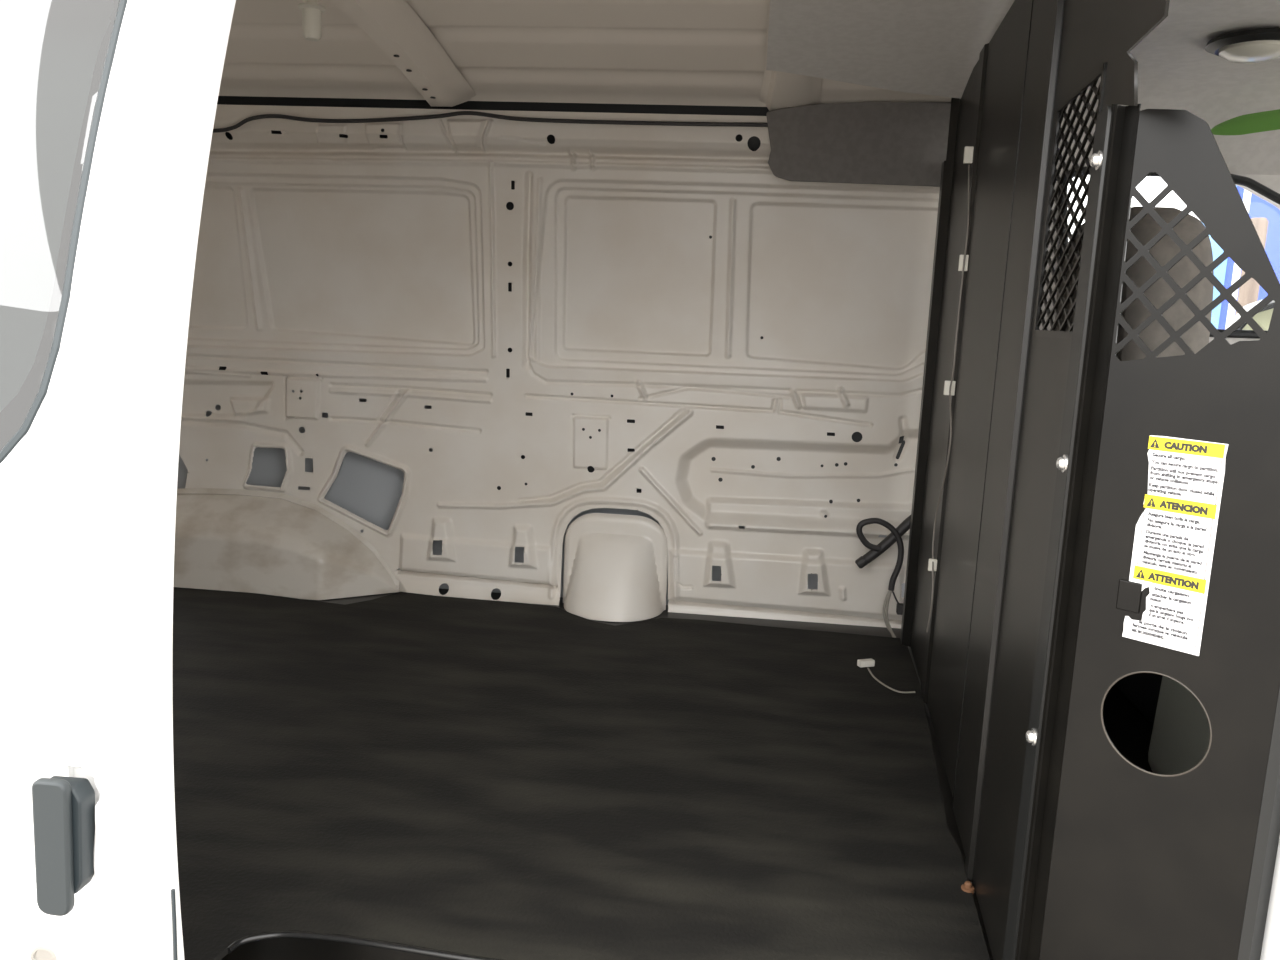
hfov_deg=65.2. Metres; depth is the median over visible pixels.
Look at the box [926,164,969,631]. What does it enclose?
wire
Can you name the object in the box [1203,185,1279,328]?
panel
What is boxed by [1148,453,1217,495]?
print
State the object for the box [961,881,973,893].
bolt
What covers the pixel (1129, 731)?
floor
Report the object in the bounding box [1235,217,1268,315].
wooden post
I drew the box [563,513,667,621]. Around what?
cover
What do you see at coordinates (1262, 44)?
recessed light
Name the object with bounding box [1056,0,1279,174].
ceiling
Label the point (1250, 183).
window
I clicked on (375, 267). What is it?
wall
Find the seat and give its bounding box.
[1055,206,1213,724]
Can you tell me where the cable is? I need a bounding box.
[213,111,767,132]
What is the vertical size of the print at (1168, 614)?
0.051 m
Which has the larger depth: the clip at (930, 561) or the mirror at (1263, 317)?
the mirror at (1263, 317)
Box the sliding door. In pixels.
[0,0,235,959]
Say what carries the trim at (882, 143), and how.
attached to the wall at (375, 267)
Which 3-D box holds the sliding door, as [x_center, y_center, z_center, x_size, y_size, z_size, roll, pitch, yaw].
[-0.962,0.097,1.056,1.123,1.520,0.286,3,10,6]
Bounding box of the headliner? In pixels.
[766,0,1014,98]
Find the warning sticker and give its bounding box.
[1122,435,1228,655]
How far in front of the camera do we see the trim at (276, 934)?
1.24 m
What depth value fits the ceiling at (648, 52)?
2.21 m
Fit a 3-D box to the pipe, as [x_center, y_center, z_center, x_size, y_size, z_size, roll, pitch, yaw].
[2.297,-0.529,3.915,0.026,2.880,0.026,3,10,6]
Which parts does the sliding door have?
handle, edge moulding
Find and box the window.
[1058,167,1279,338]
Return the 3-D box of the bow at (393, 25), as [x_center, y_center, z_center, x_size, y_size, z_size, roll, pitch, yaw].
[-0.554,-0.846,1.698,0.146,0.120,1.538,3,10,6]
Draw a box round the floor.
[221,589,1152,959]
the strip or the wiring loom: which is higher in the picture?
the strip
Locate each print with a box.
[1132,587,1192,639]
[1142,512,1206,573]
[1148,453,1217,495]
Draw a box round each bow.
[330,0,475,106]
[759,0,821,110]
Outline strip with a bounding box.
[1211,109,1279,134]
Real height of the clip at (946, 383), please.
0.027 m
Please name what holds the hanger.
hanging from the ceiling at (648, 52)
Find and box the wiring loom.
[855,515,910,637]
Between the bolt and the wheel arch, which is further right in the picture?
the bolt
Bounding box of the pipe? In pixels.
[1225,189,1251,328]
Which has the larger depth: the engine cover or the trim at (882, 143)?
the trim at (882, 143)
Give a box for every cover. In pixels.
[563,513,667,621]
[1148,676,1209,774]
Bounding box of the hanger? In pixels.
[298,0,325,40]
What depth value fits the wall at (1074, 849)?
1.06 m
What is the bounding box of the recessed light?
[1205,28,1279,62]
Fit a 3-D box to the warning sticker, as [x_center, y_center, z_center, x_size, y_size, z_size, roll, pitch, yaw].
[0.523,0.063,0.981,0.001,0.209,0.073,-6,13,-42]
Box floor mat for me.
[172,587,989,959]
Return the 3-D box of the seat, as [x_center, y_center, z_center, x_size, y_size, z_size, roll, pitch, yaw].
[1.236,-0.009,2.060,0.691,1.040,0.520,3,10,6]
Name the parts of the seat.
backrest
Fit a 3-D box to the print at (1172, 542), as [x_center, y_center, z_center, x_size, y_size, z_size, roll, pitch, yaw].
[0.523,0.061,0.981,0.001,0.053,0.055,-6,13,-42]
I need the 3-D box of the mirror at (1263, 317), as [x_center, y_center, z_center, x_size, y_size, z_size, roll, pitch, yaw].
[1.633,-0.386,2.519,0.287,0.194,0.192,3,10,6]
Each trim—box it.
[227,931,496,959]
[766,102,950,186]
[1260,837,1279,959]
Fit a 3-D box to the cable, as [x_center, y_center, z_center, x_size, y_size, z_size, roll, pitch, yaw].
[-0.499,-0.867,2.452,1.764,0.075,0.010,3,10,6]
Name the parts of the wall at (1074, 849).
panel, panel, panel, frame, panel, wing panel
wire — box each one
[857,658,914,692]
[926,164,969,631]
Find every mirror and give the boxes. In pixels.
[1226,299,1274,330]
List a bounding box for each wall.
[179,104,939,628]
[900,0,1279,959]
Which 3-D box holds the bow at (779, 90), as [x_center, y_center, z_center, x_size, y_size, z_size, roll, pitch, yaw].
[0.270,-0.804,1.611,0.146,0.107,1.538,3,10,6]
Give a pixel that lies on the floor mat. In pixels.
(499, 780)
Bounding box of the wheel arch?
[173,488,399,599]
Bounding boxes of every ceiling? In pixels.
[218,0,951,106]
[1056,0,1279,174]
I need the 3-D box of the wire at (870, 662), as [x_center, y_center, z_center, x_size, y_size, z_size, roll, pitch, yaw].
[0.542,0.435,2.224,0.046,0.016,0.178,-1,10,-19]
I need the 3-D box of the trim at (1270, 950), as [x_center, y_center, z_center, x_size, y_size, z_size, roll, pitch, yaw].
[0.675,0.142,0.925,0.113,1.690,0.120,3,10,6]

